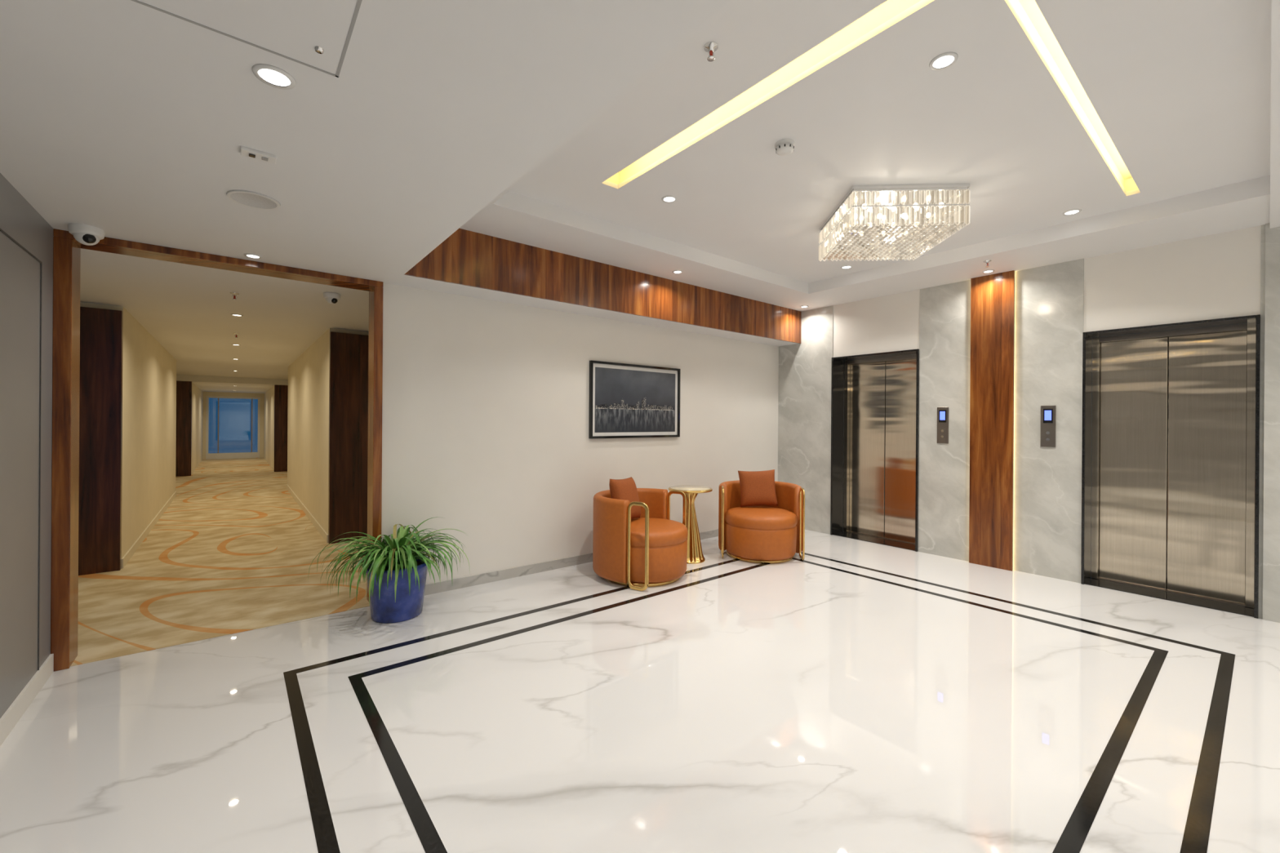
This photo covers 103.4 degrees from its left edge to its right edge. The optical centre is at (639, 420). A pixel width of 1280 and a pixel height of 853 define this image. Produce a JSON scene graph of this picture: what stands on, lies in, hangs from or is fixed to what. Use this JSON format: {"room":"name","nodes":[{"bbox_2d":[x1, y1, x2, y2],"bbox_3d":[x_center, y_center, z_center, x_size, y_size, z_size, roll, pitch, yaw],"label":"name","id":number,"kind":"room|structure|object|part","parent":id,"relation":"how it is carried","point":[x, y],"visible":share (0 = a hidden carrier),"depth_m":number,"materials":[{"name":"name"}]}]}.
{"room":"elevator lobby","nodes":[
{"label":"elevator lobby","id":0,"kind":"room"},
{"bbox_2d":[0,173,203,718],"bbox_3d":[-6.977,0.086,6.901,0.675,2.530,25.100,0,0,-39],"label":"wall","id":1,"kind":"structure","parent":0,"point":[20,272],"depth_m":2.54,"materials":[{"name":"beige paint"}]},
{"bbox_2d":[0,228,42,671],"bbox_3d":[-2.480,0.236,1.849,0.003,2.093,1.908,0,0,-39],"label":"trim","id":2,"kind":"structure","parent":1,"relation":"attached to","point":[1,229],"depth_m":2.59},
{"bbox_2d":[0,653,53,746],"bbox_3d":[-1.038,1.343,0.052,0.012,0.100,6.970,0,0,-39],"label":"baseboard","id":3,"kind":"structure","parent":1,"relation":"attached to","point":[15,711],"depth_m":2.40,"materials":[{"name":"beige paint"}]},
{"bbox_2d":[78,306,191,575],"bbox_3d":[-7.965,0.159,8.237,0.510,2.370,9.720,0,0,-39],"label":"doors","id":4,"kind":"structure","parent":1,"relation":"attached to","point":[101,330],"depth_m":4.53,"materials":[{"name":"brown wood"}]},
{"bbox_2d":[121,490,176,568],"bbox_3d":[-6.524,1.310,6.836,0.012,0.090,5.580,0,0,-39],"label":"baseboard","id":5,"kind":"structure","parent":1,"relation":"attached to","point":[131,552],"depth_m":5.80,"materials":[{"name":"wood"}]},
{"bbox_2d":[70,457,369,666],"bbox_3d":[-8.375,1.400,10.404,3.000,0.123,18.300,0,0,-39],"label":"floor","id":6,"kind":"structure","parent":0,"point":[233,551],"depth_m":4.48,"materials":[{"name":"beige carpet"}]},
{"bbox_2d":[80,248,368,393],"bbox_3d":[-8.405,-1.069,10.463,3.200,0.280,18.150,0,0,-39],"label":"ceiling","id":7,"kind":"structure","parent":0,"point":[188,309],"depth_m":4.88,"materials":[{"name":"white paint"}]},
{"bbox_2d":[230,292,239,299],"bbox_3d":[-3.314,-1.017,4.130,0.060,0.052,0.060,0,0,-39],"label":"sprinkler","id":8,"kind":"object","parent":7,"relation":"attached to","point":[234,294],"visible":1,"depth_m":4.12,"materials":[{"name":"silver metal"}]},
{"bbox_2d":[231,313,243,316],"bbox_3d":[-3.987,-1.045,5.000,0.098,0.006,0.098,0,0,-39],"label":"recessed light","id":9,"kind":"object","parent":7,"relation":"in","point":[233,314],"visible":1,"depth_m":5.00,"materials":[{"name":"white plastic"}]},
{"bbox_2d":[323,292,340,304],"bbox_3d":[-2.518,-0.994,4.129,0.124,0.083,0.124,0,0,-39],"label":"security camera","id":10,"kind":"object","parent":7,"relation":"attached to","point":[331,298],"visible":1,"depth_m":4.09,"materials":[{"name":"white plastic"}]},
{"bbox_2d":[202,391,264,459],"bbox_3d":[-14.022,0.167,17.438,2.400,2.270,0.150,0,0,-39],"label":"wall","id":11,"kind":"structure","parent":0,"point":[261,396],"depth_m":17.48,"materials":[{"name":"paint"}]},
{"bbox_2d":[205,395,260,459],"bbox_3d":[-14.007,0.236,17.418,1.440,2.127,0.100,0,0,-39],"label":"window","id":12,"kind":"structure","parent":11,"relation":"in","point":[236,455],"depth_m":17.32,"materials":[{"name":"blue glass"}]},
{"bbox_2d":[263,328,368,534],"bbox_3d":[-7.460,0.138,11.101,0.615,2.420,17.950,0,0,-39],"label":"wall","id":13,"kind":"structure","parent":0,"point":[308,412],"depth_m":7.21,"materials":[{"name":"paint"}]},
{"bbox_2d":[286,484,328,542],"bbox_3d":[-5.260,1.318,7.853,0.012,0.090,5.580,0,0,-39],"label":"baseboard","id":14,"kind":"structure","parent":13,"relation":"attached to","point":[313,521],"depth_m":6.95,"materials":[{"name":"wood"}]},
{"bbox_2d":[274,331,368,543],"bbox_3d":[-6.323,0.171,9.558,0.475,2.370,9.720,0,0,-39],"label":"doors","id":15,"kind":"structure","parent":13,"relation":"attached to","point":[348,353],"depth_m":5.76,"materials":[{"name":"brown wood"}]},
{"bbox_2d":[0,0,729,284],"bbox_3d":[-0.431,-1.093,0.558,1.865,0.120,7.020,0,0,-39],"label":"ceiling","id":16,"kind":"structure","parent":0,"point":[129,120],"depth_m":1.72,"materials":[{"name":"white paint"}]},
{"bbox_2d":[67,222,105,245],"bbox_3d":[-3.015,-1.005,2.754,0.139,0.093,0.139,0,0,-39],"label":"security camera","id":17,"kind":"object","parent":16,"relation":"attached to","point":[89,235],"visible":1,"depth_m":2.72,"materials":[{"name":"white plastic"}]},
{"bbox_2d":[131,0,362,77],"bbox_3d":[-0.963,-1.033,0.959,0.790,0.008,0.810,0,0,-39],"label":"access hatch","id":18,"kind":"object","parent":16,"relation":"attached to","point":[316,34],"visible":1,"depth_m":1.31,"materials":[{"name":"white paint"}]},
{"bbox_2d":[244,253,262,258],"bbox_3d":[-2.454,-1.044,3.205,0.094,0.006,0.094,0,0,-39],"label":"recessed light","id":19,"kind":"object","parent":16,"relation":"in","point":[247,255],"visible":1,"depth_m":3.20,"materials":[{"name":"white plastic"}]},
{"bbox_2d":[226,189,280,209],"bbox_3d":[-1.818,-1.040,2.382,0.204,0.006,0.204,0,0,-39],"label":"ceiling speaker","id":20,"kind":"object","parent":16,"relation":"attached to","point":[245,197],"visible":1,"depth_m":2.37,"materials":[{"name":"white plastic"}]},
{"bbox_2d":[240,146,276,164],"bbox_3d":[-1.486,-1.032,1.969,0.110,0.016,0.060,0,0,-39],"label":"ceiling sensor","id":21,"kind":"object","parent":16,"relation":"in","point":[253,153],"visible":1,"depth_m":1.96,"materials":[{"name":"white plastic"}]},
{"bbox_2d":[252,63,296,89],"bbox_3d":[-1.101,-1.035,1.522,0.108,0.006,0.108,0,0,-39],"label":"recessed light","id":22,"kind":"object","parent":16,"relation":"in","point":[270,73],"visible":1,"depth_m":1.52,"materials":[{"name":"white plastic"}]},
{"bbox_2d":[381,282,778,584],"bbox_3d":[-0.759,-0.030,4.875,6.675,2.850,0.150,0,0,-39],"label":"wall","id":23,"kind":"structure","parent":0,"point":[486,402],"depth_m":4.58,"materials":[{"name":"beige paint"}]},
{"bbox_2d":[50,228,382,671],"bbox_3d":[-2.640,0.167,3.357,1.645,2.430,0.200,0,0,-39],"label":"doorway frame","id":24,"kind":"object","parent":23,"relation":"attached to","point":[66,249],"visible":0.9,"depth_m":2.87,"materials":[{"name":"brown wood"}]},
{"bbox_2d":[424,528,718,595],"bbox_3d":[-0.031,1.357,5.364,4.910,0.085,0.012,0,0,-39],"label":"baseboard","id":25,"kind":"structure","parent":23,"relation":"attached to","point":[472,580],"depth_m":4.47,"materials":[{"name":"stone"}]},
{"bbox_2d":[393,275,797,346],"bbox_3d":[0.107,-1.289,5.256,4.860,0.520,0.330,0,0,-39],"label":"ceiling beam underside","id":26,"kind":"object","parent":23,"relation":"attached to","point":[405,280],"depth_m":4.62,"materials":[{"name":"white paint"}]},
{"bbox_2d":[404,228,801,343],"bbox_3d":[0.216,-1.238,5.120,4.860,0.420,0.020,0,0,-39],"label":"wood wall panel","id":27,"kind":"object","parent":26,"relation":"attached to","point":[466,257],"depth_m":4.57,"materials":[{"name":"brown wood"}]},
{"bbox_2d":[588,360,679,438],"bbox_3d":[-0.024,-0.205,5.346,1.200,0.770,0.035,0,0,-39],"label":"framed picture","id":28,"kind":"object","parent":23,"relation":"attached to","point":[627,401],"visible":1,"depth_m":5.31,"materials":[{"name":"black plastic"}]},
{"bbox_2d":[0,529,1279,852],"bbox_3d":[1.728,1.472,2.167,7.375,0.120,7.200,0,0,-39],"label":"floor","id":29,"kind":"structure","parent":0,"point":[793,706],"depth_m":2.34,"materials":[{"name":"stone"}]},
{"bbox_2d":[307,516,470,623],"bbox_3d":[-1.688,1.066,3.534,1.010,0.645,0.694,0,0,-39],"label":"spider plant","id":30,"kind":"object","parent":29,"relation":"on","point":[395,571],"visible":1,"depth_m":3.46,"materials":[{"name":"green plant"}]},
{"bbox_3d":[-1.735,1.199,3.616,0.428,0.378,0.428,0,0,-39],"label":"pot","id":31,"kind":"part","parent":30,"relation":"part of","materials":[{"name":"blue ceramic"}]},
{"bbox_2d":[592,488,688,591],"bbox_3d":[0.006,1.033,4.598,0.866,0.735,0.855,0,0,28],"label":"armchair","id":32,"kind":"object","parent":29,"relation":"on","point":[650,550],"visible":0.96,"depth_m":4.26,"materials":[{"name":"orange leather"}]},
{"bbox_2d":[608,476,640,518],"bbox_3d":[-0.133,0.724,4.673,0.198,0.404,0.415,0,0,30],"label":"throw pillow","id":33,"kind":"object","parent":32,"relation":"on","point":[625,489],"visible":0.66,"depth_m":4.60,"materials":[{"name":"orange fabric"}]},
{"bbox_3d":[0.063,1.146,4.569,0.736,0.441,0.736,0,0,28],"label":"seat","id":34,"kind":"part","parent":32,"relation":"part of","materials":[{"name":"orange leather"}]},
{"bbox_2d":[668,484,712,564],"bbox_3d":[0.505,1.040,5.108,0.444,0.726,0.444,0,0,-39],"label":"side table","id":35,"kind":"object","parent":29,"relation":"on","point":[695,554],"visible":0.76,"depth_m":5.04,"materials":[{"name":"gold metal"}]},
{"bbox_2d":[668,486,712,493],"bbox_3d":[0.507,0.693,5.108,0.444,0.022,0.444,0,0,-39],"label":"table top","id":36,"kind":"object","parent":35,"relation":"on","point":[685,489],"depth_m":5.00,"materials":[{"name":"white stone"}]},
{"bbox_2d":[283,551,1235,852],"bbox_3d":[0.831,1.405,2.928,4.540,0.002,3.270,0,0,-39],"label":"inlay","id":37,"kind":"object","parent":29,"relation":"on","point":[1197,827],"visible":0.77,"depth_m":2.23,"materials":[{"name":"black stone"}]},
{"bbox_2d":[718,480,804,563],"bbox_3d":[1.263,1.041,5.341,0.855,0.735,0.866,0,0,6],"label":"armchair","id":38,"kind":"object","parent":29,"relation":"on","point":[756,534],"visible":0.95,"depth_m":5.07,"materials":[{"name":"orange leather"}]},
{"bbox_2d":[737,469,777,506],"bbox_3d":[1.281,0.734,5.500,0.418,0.404,0.196,0,0,4],"label":"throw pillow","id":39,"kind":"object","parent":38,"relation":"on","point":[757,487],"visible":1,"depth_m":5.44,"materials":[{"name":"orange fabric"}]},
{"bbox_3d":[1.256,1.154,5.276,0.736,0.441,0.736,0,0,6],"label":"seat","id":40,"kind":"part","parent":38,"relation":"part of","materials":[{"name":"orange leather"}]},
{"bbox_2d":[458,0,1279,311],"bbox_3d":[2.222,-1.510,2.676,5.000,0.750,7.000,0,0,-39],"label":"ceiling","id":41,"kind":"structure","parent":0,"point":[1157,121],"depth_m":2.81,"materials":[{"name":"white paint"}]},
{"bbox_2d":[662,195,676,202],"bbox_3d":[0.207,-1.566,3.571,0.108,0.006,0.108,0,0,-39],"label":"recessed light","id":42,"kind":"object","parent":41,"relation":"in","point":[669,198],"visible":1,"depth_m":3.56,"materials":[{"name":"white plastic"}]},
{"bbox_2d":[672,270,682,273],"bbox_3d":[0.365,-1.444,4.905,0.100,0.006,0.100,0,0,-39],"label":"recessed light","id":43,"kind":"object","parent":41,"relation":"in","point":[674,271],"visible":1,"depth_m":4.90,"materials":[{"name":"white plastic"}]},
{"bbox_2d":[703,40,718,61],"bbox_3d":[0.298,-1.542,2.117,0.060,0.052,0.060,0,0,-39],"label":"sprinkler","id":44,"kind":"object","parent":41,"relation":"attached to","point":[710,47],"visible":1,"depth_m":2.11,"materials":[{"name":"silver metal"}]},
{"bbox_2d":[774,138,795,155],"bbox_3d":[0.819,-1.538,2.857,0.110,0.052,0.110,0,0,-39],"label":"smoke detector","id":45,"kind":"object","parent":41,"relation":"attached to","point":[784,147],"visible":1,"depth_m":2.83,"materials":[{"name":"white plastic"}]},
{"bbox_2d":[840,265,852,269],"bbox_3d":[2.088,-1.552,5.109,0.108,0.006,0.108,0,0,-39],"label":"recessed light","id":46,"kind":"object","parent":41,"relation":"in","point":[845,267],"visible":1,"depth_m":5.11,"materials":[{"name":"white plastic"}]},
{"bbox_2d":[818,182,969,261],"bbox_3d":[1.806,-1.422,3.703,0.763,0.270,0.763,0,0,3],"label":"crystal chandelier","id":47,"kind":"object","parent":41,"relation":"hanging from","point":[881,209],"visible":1,"depth_m":3.52,"materials":[{"name":"clear glass"}]},
{"bbox_2d":[928,51,958,70],"bbox_3d":[1.316,-1.558,2.191,0.108,0.006,0.108,0,0,-39],"label":"recessed light","id":48,"kind":"object","parent":41,"relation":"in","point":[942,60],"visible":1,"depth_m":2.19,"materials":[{"name":"white plastic"}]},
{"bbox_2d":[983,259,991,266],"bbox_3d":[3.104,-1.402,4.515,0.060,0.052,0.060,0,0,-39],"label":"sprinkler","id":49,"kind":"object","parent":41,"relation":"attached to","point":[988,260],"visible":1,"depth_m":4.51,"materials":[{"name":"silver metal"}]},
{"bbox_2d":[982,269,994,273],"bbox_3d":[3.322,-1.424,4.818,0.098,0.006,0.098,0,0,-39],"label":"recessed light","id":50,"kind":"object","parent":41,"relation":"in","point":[988,270],"visible":1,"depth_m":4.82,"materials":[{"name":"white plastic"}]},
{"bbox_2d":[1062,208,1081,215],"bbox_3d":[3.199,-1.545,3.744,0.108,0.006,0.108,0,0,-39],"label":"recessed light","id":51,"kind":"object","parent":41,"relation":"in","point":[1073,211],"visible":1,"depth_m":3.74,"materials":[{"name":"white plastic"}]},
{"bbox_2d":[777,222,1279,622],"bbox_3d":[4.202,0.004,4.373,0.470,2.850,7.150,0,0,-39],"label":"wall","id":52,"kind":"structure","parent":0,"point":[1235,273],"depth_m":4.67,"materials":[{"name":"stone"}]},
{"bbox_2d":[830,348,919,551],"bbox_3d":[2.853,0.320,6.004,0.425,2.200,1.020,0,0,-39],"label":"elevator","id":53,"kind":"object","parent":52,"relation":"attached to","point":[875,402],"visible":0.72,"depth_m":6.15,"materials":[{"name":"silver metal"}]},
{"bbox_3d":[2.816,0.346,6.261,0.030,2.123,0.442,0,0,-39],"label":"door","id":54,"kind":"part","parent":53,"relation":"part of","materials":[{"name":"metal"}]},
{"bbox_3d":[2.855,1.415,6.012,0.400,0.010,0.980,0,0,-39],"label":"sill","id":55,"kind":"part","parent":53,"relation":"part of","materials":[{"name":"metal"}]},
{"bbox_3d":[3.096,0.348,5.913,0.030,2.123,0.442,0,0,-39],"label":"door","id":56,"kind":"part","parent":53,"relation":"part of","materials":[{"name":"metal"}]},
{"bbox_2d":[937,407,948,443],"bbox_3d":[3.172,0.047,5.297,0.017,0.380,0.110,0,0,-39],"label":"panel","id":57,"kind":"object","parent":52,"relation":"attached to","point":[942,412],"visible":1,"depth_m":5.29,"materials":[{"name":"metal"}]},
{"bbox_2d":[968,270,1014,571],"bbox_3d":[3.439,-0.001,4.940,0.050,2.850,0.360,0,0,-39],"label":"wood panel","id":58,"kind":"object","parent":52,"relation":"attached to","point":[992,380],"visible":1,"depth_m":4.92,"materials":[{"name":"walnut wood"},{"name":"glowing warm led light"}]},
{"bbox_2d":[1013,271,1015,513],"bbox_3d":[3.450,-0.001,4.948,0.022,2.850,0.348,0,0,-39],"label":"strips","id":59,"kind":"object","parent":52,"relation":"attached to","point":[1015,271],"visible":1,"depth_m":4.82,"materials":[{"name":"yellow"}]},
{"bbox_2d":[1040,405,1056,447],"bbox_3d":[3.724,0.051,4.611,0.017,0.380,0.110,0,0,-39],"label":"panel","id":60,"kind":"object","parent":52,"relation":"attached to","point":[1048,413],"visible":1,"depth_m":4.61,"materials":[{"name":"metal"}]},
{"bbox_2d":[1080,314,1260,618],"bbox_3d":[4.332,0.330,4.165,0.425,2.200,0.980,0,0,-39],"label":"elevator","id":61,"kind":"object","parent":52,"relation":"attached to","point":[1171,443],"visible":0.98,"depth_m":4.20,"materials":[{"name":"silver metal"}]},
{"bbox_3d":[4.301,0.356,4.414,0.030,2.123,0.422,0,0,-39],"label":"door","id":62,"kind":"part","parent":61,"relation":"part of","materials":[{"name":"metal"}]},
{"bbox_3d":[4.334,1.425,4.173,0.400,0.010,0.940,0,0,-39],"label":"sill","id":63,"kind":"part","parent":61,"relation":"part of","materials":[{"name":"metal"}]},
{"bbox_3d":[4.569,0.358,4.081,0.030,2.123,0.422,0,0,-39],"label":"door","id":64,"kind":"part","parent":61,"relation":"part of","materials":[{"name":"metal"}]}
]}

